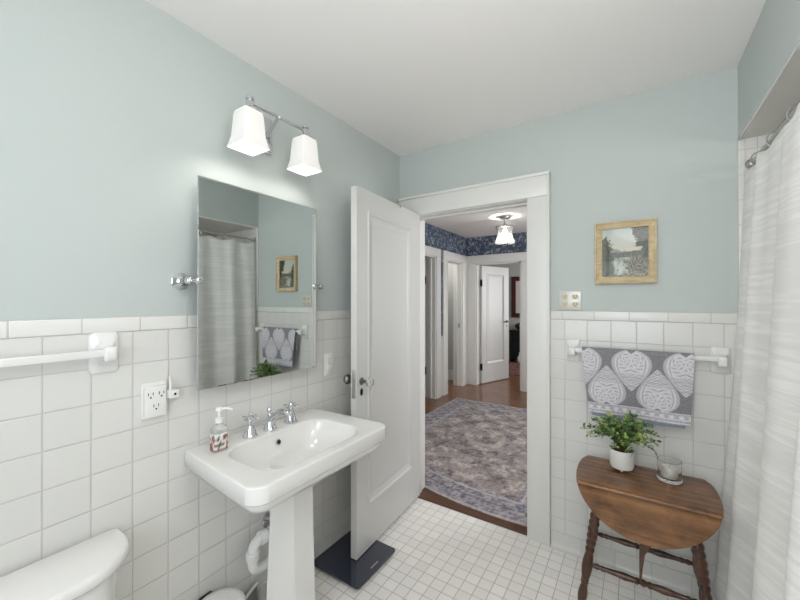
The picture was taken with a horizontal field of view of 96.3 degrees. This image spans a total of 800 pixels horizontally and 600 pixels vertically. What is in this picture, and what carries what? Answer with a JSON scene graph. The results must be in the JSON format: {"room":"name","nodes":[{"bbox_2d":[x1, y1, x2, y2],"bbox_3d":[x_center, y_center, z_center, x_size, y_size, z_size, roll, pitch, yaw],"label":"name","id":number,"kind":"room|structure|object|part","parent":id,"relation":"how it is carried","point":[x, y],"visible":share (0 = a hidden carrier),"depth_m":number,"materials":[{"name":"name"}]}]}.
{"room":"bathroom","nodes":[
{"label":"bathroom","id":0,"kind":"room"},
{"bbox_2d":[0,0,399,599],"bbox_3d":[-0.799,0.164,1.478,0.100,2.435,3.031,0,0,33],"label":"wall","id":1,"kind":"structure","parent":0,"point":[112,112],"depth_m":1.23,"materials":[{"name":"tile"}]},
{"bbox_2d":[0,332,118,373],"bbox_3d":[-1.114,0.167,0.845,0.068,0.130,0.766,0,0,33],"label":"towel bar","id":2,"kind":"object","parent":1,"relation":"attached to","point":[102,354],"visible":1,"depth_m":1.11,"materials":[{"name":"white ceramic"}]},
{"bbox_2d":[141,380,165,420],"bbox_3d":[-0.866,0.354,1.264,0.023,0.126,0.079,0,0,33],"label":"outlet","id":3,"kind":"object","parent":1,"relation":"attached to","point":[153,394],"visible":1,"depth_m":1.25,"materials":[{"name":"white plastic"}]},
{"bbox_2d":[166,376,178,398],"bbox_3d":[-0.830,0.316,1.306,0.035,0.079,0.033,0,0,33],"label":"plug","id":4,"kind":"object","parent":3,"relation":"attached to","point":[171,392],"visible":1,"depth_m":1.29,"materials":[{"name":"white plastic"}]},
{"bbox_2d":[0,310,350,338],"bbox_3d":[-0.770,0.083,1.435,0.014,0.048,2.791,0,0,33],"label":"trim","id":5,"kind":"structure","parent":1,"relation":"attached to","point":[52,327],"depth_m":1.14,"materials":[{"name":"tile"}]},
{"bbox_2d":[171,175,322,390],"bbox_3d":[-0.614,-0.063,1.603,0.087,0.801,0.722,0,0,33],"label":"wall mirror","id":6,"kind":"object","parent":1,"relation":"attached to","point":[255,281],"visible":1,"depth_m":1.52,"materials":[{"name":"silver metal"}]},
{"bbox_2d":[227,94,321,175],"bbox_3d":[-0.562,-0.725,1.580,0.203,0.235,0.410,0,0,33],"label":"vanity light","id":7,"kind":"object","parent":1,"relation":"attached to","point":[251,133],"visible":1,"depth_m":1.50,"materials":[{"name":"white glass"}]},
{"bbox_3d":[-0.607,-0.683,1.436,0.120,0.150,0.120,0,0,33],"label":"lamp shade","id":8,"kind":"part","parent":7,"relation":"part of","materials":[{"name":"white glass"}]},
{"bbox_3d":[-0.621,-0.760,1.651,0.026,0.165,0.070,0,0,33],"label":"wall plate","id":9,"kind":"part","parent":7,"relation":"part of","materials":[{"name":"silver metal"}]},
{"bbox_3d":[-0.448,-0.682,1.678,0.120,0.150,0.120,0,0,33],"label":"lamp shade","id":10,"kind":"part","parent":7,"relation":"part of","materials":[{"name":"white glass"}]},
{"bbox_2d":[257,517,350,599],"bbox_3d":[-0.762,1.339,1.407,0.034,0.085,2.761,0,0,33],"label":"baseboard","id":11,"kind":"structure","parent":1,"relation":"attached to","point":[344,528],"depth_m":1.98,"materials":[{"name":"tile"}]},
{"bbox_2d":[324,352,333,375],"bbox_3d":[-0.394,0.356,1.991,0.011,0.120,0.075,0,0,33],"label":"wall switch","id":12,"kind":"object","parent":1,"relation":"attached to","point":[329,357],"visible":1,"depth_m":1.99,"materials":[{"name":"white plastic"}]},
{"bbox_2d":[425,258,452,369],"bbox_3d":[-0.379,0.181,5.516,1.700,2.435,2.800,0,0,33],"label":"wall","id":13,"kind":"structure","parent":0,"point":[450,266],"depth_m":6.30,"materials":[{"name":"grey paint"}]},
{"bbox_2d":[448,370,452,379],"bbox_3d":[0.391,1.317,6.609,1.580,0.170,0.020,0,0,33],"label":"baseboard","id":14,"kind":"structure","parent":13,"relation":"attached to","point":[450,372],"depth_m":6.27,"materials":[{"name":"white paint"}]},
{"bbox_2d":[425,223,466,395],"bbox_3d":[0.178,0.177,4.689,0.140,2.435,3.409,0,0,33],"label":"wall","id":15,"kind":"structure","parent":0,"point":[435,237],"depth_m":5.23,"materials":[{"name":"blue paper"}]},
{"bbox_2d":[425,259,425,396],"bbox_3d":[0.061,0.402,5.328,0.760,1.970,0.060,0,0,33],"label":"door","id":16,"kind":"structure","parent":15,"relation":"in","point":[425,259],"depth_m":5.14,"materials":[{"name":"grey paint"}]},
{"bbox_2d":[425,245,440,398],"bbox_3d":[0.240,0.333,4.767,0.167,2.125,1.030,0,0,33],"label":"trim","id":17,"kind":"structure","parent":15,"relation":"attached to","point":[433,264],"depth_m":5.08,"materials":[{"name":"white paint"}]},
{"bbox_2d":[443,250,467,395],"bbox_3d":[0.817,0.336,5.644,0.167,2.125,0.890,0,0,33],"label":"trim","id":18,"kind":"structure","parent":15,"relation":"attached to","point":[460,291],"depth_m":5.83,"materials":[{"name":"white paint"}]},
{"bbox_2d":[146,0,765,237],"bbox_3d":[1.133,-1.071,4.454,5.400,0.060,10.120,0,0,33],"label":"ceiling","id":19,"kind":"structure","parent":0,"point":[410,76],"depth_m":1.53,"materials":[{"name":"white paint"}]},
{"bbox_2d":[494,215,514,245],"bbox_3d":[1.309,-0.855,4.469,0.252,0.373,0.252,0,0,33],"label":"ceiling light","id":20,"kind":"object","parent":19,"relation":"attached to","point":[504,237],"visible":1,"depth_m":4.39,"materials":[{"name":"white glass"}]},
{"bbox_3d":[1.309,-0.809,4.469,0.252,0.235,0.252,0,0,33],"label":"lamp shade","id":21,"kind":"part","parent":20,"relation":"part of","materials":[{"name":"white glass"}]},
{"bbox_2d":[425,359,526,414],"bbox_3d":[1.967,1.424,5.710,5.400,0.050,7.088,0,0,33],"label":"floor","id":22,"kind":"structure","parent":0,"point":[506,392],"depth_m":5.29,"materials":[{"name":"brown wood"}]},
{"bbox_2d":[425,398,526,526],"bbox_3d":[0.841,1.382,3.582,1.700,0.008,2.442,0,0,33],"label":"rug","id":23,"kind":"object","parent":22,"relation":"on","point":[476,451],"visible":0.67,"depth_m":3.15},
{"bbox_2d":[509,329,519,360],"bbox_3d":[2.950,1.051,8.132,0.850,0.715,0.325,0,0,33],"label":"base cabinet","id":24,"kind":"object","parent":22,"relation":"on","point":[514,333],"visible":0.34,"depth_m":8.18,"materials":[{"name":"black wood"}]},
{"bbox_3d":[2.874,0.853,8.018,0.750,0.260,0.020,0,0,33],"label":"drawer","id":25,"kind":"part","parent":24,"relation":"part of","materials":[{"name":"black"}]},
{"bbox_3d":[2.716,1.174,8.120,0.373,0.370,0.020,0,0,33],"label":"door","id":26,"kind":"part","parent":24,"relation":"part of","materials":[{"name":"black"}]},
{"bbox_2d":[515,322,519,329],"bbox_3d":[2.776,0.602,8.251,0.250,0.185,0.250,0,0,33],"label":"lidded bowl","id":27,"kind":"object","parent":24,"relation":"on","point":[517,325],"visible":0.35,"depth_m":8.19,"materials":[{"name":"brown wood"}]},
{"bbox_2d":[509,362,519,375],"bbox_3d":[2.490,1.399,7.233,2.600,0.012,1.330,0,0,33],"label":"area rug","id":28,"kind":"object","parent":22,"relation":"on","point":[514,368],"visible":0.04,"depth_m":7.28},
{"bbox_2d":[314,498,679,599],"bbox_3d":[0.255,1.404,0.695,2.716,0.050,2.890,0,0,33],"label":"floor","id":29,"kind":"structure","parent":0,"point":[441,553],"depth_m":1.83,"materials":[{"name":"tile"}]},
{"bbox_2d":[0,528,128,599],"bbox_3d":[-0.770,1.056,0.757,0.704,0.646,0.520,0,0,33],"label":"toilet","id":30,"kind":"object","parent":29,"relation":"on","point":[86,570],"visible":1,"depth_m":0.97,"materials":[{"name":"white ceramic"}]},
{"bbox_3d":[-0.986,0.894,0.885,0.193,0.252,0.468,0,0,33],"label":"tank","id":31,"kind":"part","parent":30,"relation":"part of","materials":[{"name":"white ceramic"}]},
{"bbox_2d":[199,587,245,599],"bbox_3d":[-0.688,1.265,1.364,0.189,0.233,0.177,0,0,33],"label":"waste bin","id":32,"kind":"object","parent":29,"relation":"on","point":[227,593],"visible":1,"depth_m":1.40,"materials":[{"name":"white plastic"}]},
{"bbox_2d":[245,582,257,599],"bbox_3d":[-0.651,1.317,1.561,0.022,0.130,0.075,0,0,33],"label":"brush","id":33,"kind":"object","parent":29,"relation":"on","point":[252,594],"visible":0.88,"depth_m":1.57,"materials":[{"name":"white plastic"}]},
{"bbox_2d":[185,401,385,599],"bbox_3d":[-0.440,0.924,1.482,0.490,0.916,0.702,0,0,33],"label":"pedestal sink","id":34,"kind":"object","parent":29,"relation":"on","point":[273,467],"visible":0.99,"depth_m":1.42,"materials":[{"name":"white ceramic"}]},
{"bbox_2d":[210,407,232,452],"bbox_3d":[-0.676,0.487,1.355,0.056,0.163,0.064,0,0,33],"label":"soap dispenser","id":35,"kind":"object","parent":34,"relation":"on","point":[218,432],"visible":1,"depth_m":1.34,"materials":[{"name":"white plastic"}]},
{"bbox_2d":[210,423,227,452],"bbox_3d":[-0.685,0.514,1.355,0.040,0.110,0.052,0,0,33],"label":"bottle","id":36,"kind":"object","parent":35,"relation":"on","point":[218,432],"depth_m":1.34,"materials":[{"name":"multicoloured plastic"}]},
{"bbox_2d":[242,412,258,438],"bbox_3d":[-0.625,0.520,1.495,0.074,0.099,0.074,0,0,33],"label":"handle","id":37,"kind":"object","parent":34,"relation":"on","point":[250,432],"depth_m":1.48,"materials":[{"name":"silver metal"}]},
{"bbox_2d":[263,406,292,431],"bbox_3d":[-0.522,0.518,1.544,0.176,0.104,0.059,0,0,33],"label":"faucet","id":38,"kind":"object","parent":34,"relation":"on","point":[270,426],"depth_m":1.55,"materials":[{"name":"silver metal"}]},
{"bbox_2d":[185,408,385,512],"bbox_3d":[-0.439,0.637,1.483,0.488,0.134,0.702,0,0,33],"label":"basin","id":39,"kind":"object","parent":34,"relation":"in","point":[259,471],"depth_m":1.41,"materials":[{"name":"white ceramic"}]},
{"bbox_2d":[283,401,298,423],"bbox_3d":[-0.509,0.521,1.671,0.074,0.099,0.074,0,0,33],"label":"handle","id":40,"kind":"object","parent":34,"relation":"on","point":[290,406],"depth_m":1.66,"materials":[{"name":"silver metal"}]},
{"bbox_2d":[314,530,394,588],"bbox_3d":[-0.241,1.373,1.907,0.317,0.022,0.326,0,0,33],"label":"scale","id":41,"kind":"object","parent":29,"relation":"on","point":[336,561],"visible":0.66,"depth_m":1.86,"materials":[{"name":"black glass"}]},
{"bbox_2d":[576,455,723,599],"bbox_3d":[1.071,1.087,1.579,0.516,0.594,0.338,0,0,33],"label":"table","id":42,"kind":"object","parent":29,"relation":"on","point":[648,511],"visible":1,"depth_m":1.48,"materials":[{"name":"brown wood"}]},
{"bbox_3d":[0.857,1.094,1.599,0.113,0.580,0.063,0,0,33],"label":"leg","id":43,"kind":"part","parent":42,"relation":"part of","materials":[{"name":"brown wood"}]},
{"bbox_2d":[580,411,663,471],"bbox_3d":[1.031,0.649,1.659,0.335,0.281,0.236,0,0,33],"label":"potted plant","id":44,"kind":"object","parent":42,"relation":"on","point":[626,432],"visible":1,"depth_m":1.64,"materials":[{"name":"green plant"}]},
{"bbox_3d":[1.035,0.738,1.672,0.099,0.086,0.099,0,0,33],"label":"pot","id":45,"kind":"part","parent":44,"relation":"part of","materials":[{"name":"white ceramic"}]},
{"bbox_2d":[656,456,683,484],"bbox_3d":[1.182,0.746,1.571,0.098,0.088,0.098,0,0,33],"label":"candle jar","id":46,"kind":"object","parent":42,"relation":"on","point":[669,469],"visible":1,"depth_m":1.54,"materials":[{"name":"clear glass"}]},
{"bbox_3d":[1.304,1.094,1.586,0.120,0.580,0.043,0,0,10],"label":"leg","id":47,"kind":"part","parent":42,"relation":"part of","materials":[{"name":"brown wood"}]},
{"bbox_3d":[1.174,1.093,1.389,0.043,0.580,0.116,0,0,-39],"label":"leg","id":48,"kind":"part","parent":42,"relation":"part of","materials":[{"name":"brown wood"}]},
{"bbox_2d":[467,232,526,255],"bbox_3d":[2.558,0.179,5.122,3.360,2.435,0.130,0,0,33],"label":"wall","id":49,"kind":"structure","parent":0,"point":[485,245],"depth_m":5.75,"materials":[{"name":"blue paper"}]},
{"bbox_2d":[480,266,508,382],"bbox_3d":[1.649,0.409,6.166,0.736,1.960,0.089,0,0,-37],"label":"door","id":50,"kind":"structure","parent":49,"relation":"in","point":[494,281],"depth_m":6.16,"materials":[{"name":"grey paint"}]},
{"bbox_2d":[467,252,526,391],"bbox_3d":[1.579,0.334,5.754,1.027,2.130,0.158,0,0,33],"label":"trim","id":51,"kind":"structure","parent":49,"relation":"attached to","point":[473,262],"depth_m":5.89,"materials":[{"name":"white paint"}]},
{"bbox_2d":[480,263,519,358],"bbox_3d":[2.734,0.186,6.880,5.400,2.435,2.900,0,0,33],"label":"wall","id":52,"kind":"structure","parent":0,"point":[514,268],"depth_m":8.56,"materials":[{"name":"grey paint"}]},
{"bbox_2d":[511,277,519,316],"bbox_3d":[2.998,-0.071,8.301,0.820,0.960,0.034,0,0,33],"label":"framed picture","id":53,"kind":"object","parent":52,"relation":"attached to","point":[515,281],"visible":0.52,"depth_m":8.46,"materials":[{"name":"brown wood"}]},
{"bbox_2d":[400,66,773,582],"bbox_3d":[1.133,0.166,1.937,2.638,2.435,0.140,0,0,33],"label":"wall","id":54,"kind":"structure","parent":0,"point":[668,153],"depth_m":1.81,"materials":[{"name":"paint"}]},
{"bbox_2d":[343,186,420,559],"bbox_3d":[-0.059,0.372,2.197,0.180,1.971,0.748,0,0,30],"label":"door","id":55,"kind":"structure","parent":54,"relation":"in","point":[384,379],"depth_m":2.12,"materials":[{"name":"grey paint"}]},
{"bbox_3d":[-0.269,0.432,1.941,0.071,0.054,0.054,0,0,30],"label":"knob","id":56,"kind":"part","parent":55,"relation":"part of","materials":[{"name":"silver metal"}]},
{"bbox_3d":[-0.244,0.442,1.875,0.024,0.150,0.008,0,0,30],"label":"latch plate","id":57,"kind":"part","parent":55,"relation":"part of","materials":[{"name":"silver metal"}]},
{"bbox_3d":[-0.189,0.432,1.895,0.038,0.042,0.042,0,0,30],"label":"knob","id":58,"kind":"part","parent":55,"relation":"part of","materials":[{"name":"silver metal"}]},
{"bbox_2d":[417,488,526,535],"bbox_3d":[0.465,1.403,2.371,0.769,0.044,0.141,0,0,33],"label":"threshold","id":59,"kind":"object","parent":54,"relation":"attached to","point":[426,494],"depth_m":2.34,"materials":[{"name":"brown wood"}]},
{"bbox_2d":[420,199,527,535],"bbox_3d":[0.465,0.390,2.375,0.809,1.992,0.148,0,0,33],"label":"trim","id":60,"kind":"structure","parent":54,"relation":"attached to","point":[522,203],"depth_m":2.58,"materials":[{"name":"white paint"}]},
{"bbox_2d":[398,170,550,546],"bbox_3d":[0.423,0.328,2.304,1.022,2.114,0.041,0,0,33],"label":"trim","id":61,"kind":"structure","parent":54,"relation":"attached to","point":[534,187],"depth_m":2.06,"materials":[{"name":"white paint"}]},
{"bbox_2d":[559,291,580,309],"bbox_3d":[0.941,0.004,1.984,0.113,0.104,0.012,0,0,33],"label":"outlet","id":62,"kind":"object","parent":54,"relation":"attached to","point":[568,300],"visible":1,"depth_m":1.98,"materials":[{"name":"white plastic"}]},
{"bbox_2d":[561,302,567,306],"bbox_3d":[0.917,0.026,1.995,0.035,0.029,0.004,0,0,33],"label":"receptacle","id":63,"kind":"object","parent":62,"relation":"attached to","point":[563,304],"depth_m":1.99,"materials":[{"name":"beige plastic"}]},
{"bbox_2d":[561,294,567,298],"bbox_3d":[0.917,-0.018,1.995,0.035,0.029,0.004,0,0,33],"label":"receptacle","id":64,"kind":"object","parent":62,"relation":"attached to","point":[563,296],"depth_m":1.99,"materials":[{"name":"beige plastic"}]},
{"bbox_2d":[572,302,578,306],"bbox_3d":[0.962,0.026,1.966,0.035,0.029,0.004,0,0,33],"label":"receptacle","id":65,"kind":"object","parent":62,"relation":"attached to","point":[574,304],"depth_m":1.96,"materials":[{"name":"beige plastic"}]},
{"bbox_2d":[572,294,578,298],"bbox_3d":[0.962,-0.018,1.966,0.035,0.029,0.004,0,0,33],"label":"receptacle","id":66,"kind":"object","parent":62,"relation":"attached to","point":[574,296],"depth_m":1.96,"materials":[{"name":"beige plastic"}]},
{"bbox_2d":[595,217,656,283],"bbox_3d":[1.151,-0.244,1.835,0.269,0.319,0.029,0,0,33],"label":"framed landscape","id":67,"kind":"object","parent":54,"relation":"attached to","point":[625,251],"visible":1,"depth_m":1.83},
{"bbox_2d":[602,226,648,277],"bbox_3d":[1.155,-0.244,1.841,0.205,0.255,0.004,0,0,33],"label":"print","id":68,"kind":"object","parent":67,"relation":"attached to","point":[625,249],"depth_m":1.84},
{"bbox_2d":[550,529,715,599],"bbox_3d":[1.303,1.340,1.716,1.089,0.085,0.034,0,0,33],"label":"baseboard","id":69,"kind":"structure","parent":54,"relation":"attached to","point":[683,583],"depth_m":1.81,"materials":[{"name":"tile"}]},
{"bbox_2d":[551,311,737,323],"bbox_3d":[1.188,0.084,1.819,0.789,0.048,0.014,0,0,33],"label":"trim","id":70,"kind":"structure","parent":54,"relation":"attached to","point":[720,318],"depth_m":1.78,"materials":[{"name":"white tile"}]},
{"bbox_2d":[566,339,730,373],"bbox_3d":[1.190,0.275,1.774,0.681,0.120,0.068,0,0,33],"label":"towel bar","id":71,"kind":"object","parent":54,"relation":"attached to","point":[719,358],"visible":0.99,"depth_m":1.63,"materials":[{"name":"white ceramic"}]},
{"bbox_2d":[582,347,694,428],"bbox_3d":[1.158,0.424,1.770,0.462,0.356,0.051,0,0,33],"label":"hand towel","id":72,"kind":"object","parent":71,"relation":"hanging from","point":[655,386],"visible":0.99,"depth_m":1.74,"materials":[{"name":"grey fabric"}]},
{"bbox_2d":[738,139,744,298],"bbox_3d":[1.524,0.332,1.593,0.024,2.100,0.010,0,0,33],"label":"trim","id":73,"kind":"structure","parent":54,"relation":"attached to","point":[741,144],"depth_m":1.59,"materials":[{"name":"tile"}]},
{"bbox_2d":[738,0,799,138],"bbox_3d":[1.089,-0.890,0.215,0.814,0.334,2.790,0,0,33],"label":"soffit","id":74,"kind":"structure","parent":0,"point":[776,32],"depth_m":1.28,"materials":[{"name":"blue paint"}]},
{"bbox_2d":[737,40,799,140],"bbox_3d":[0.749,-0.722,0.437,0.010,0.012,2.789,0,0,33],"label":"trim","id":75,"kind":"structure","parent":74,"relation":"attached to","point":[797,47],"depth_m":1.20,"materials":[{"name":"white ceramic"}]},
{"bbox_3d":[-0.506,0.157,-0.470,2.730,2.435,0.100,0,0,33],"label":"wall","id":76,"kind":"structure","parent":0,"visible":0},
{"bbox_2d":[745,103,798,168],"bbox_3d":[0.787,-0.606,0.412,0.048,0.048,2.790,0,0,33],"label":"curtain rod","id":77,"kind":"object","parent":76,"relation":"attached to","point":[748,164],"visible":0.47,"depth_m":1.33,"materials":[{"name":"silver metal"}]},
{"bbox_2d":[765,130,775,145],"bbox_3d":[1.372,-0.590,1.308,0.052,0.060,0.004,0,0,33],"label":"curtain ring","id":78,"kind":"object","parent":77,"relation":"hanging from","point":[767,143],"visible":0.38,"depth_m":1.32,"materials":[{"name":"silver metal"}]},
{"bbox_2d":[786,104,797,120],"bbox_3d":[1.254,-0.590,1.129,0.052,0.060,0.004,0,0,33],"label":"curtain ring","id":79,"kind":"object","parent":77,"relation":"hanging from","point":[787,117],"visible":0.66,"depth_m":1.14,"materials":[{"name":"silver metal"}]},
{"bbox_3d":[1.136,-0.591,0.949,0.052,0.060,0.004,0,0,33],"label":"curtain ring","id":80,"kind":"object","parent":77,"relation":"hanging from","visible":0},
{"bbox_2d":[714,102,799,599],"bbox_3d":[0.754,0.362,0.510,0.153,1.880,2.596,0,0,33],"label":"shower curtain","id":81,"kind":"object","parent":80,"relation":"hanging from","point":[758,558],"visible":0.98,"depth_m":1.23,"materials":[{"name":"white fabric"}]}
]}

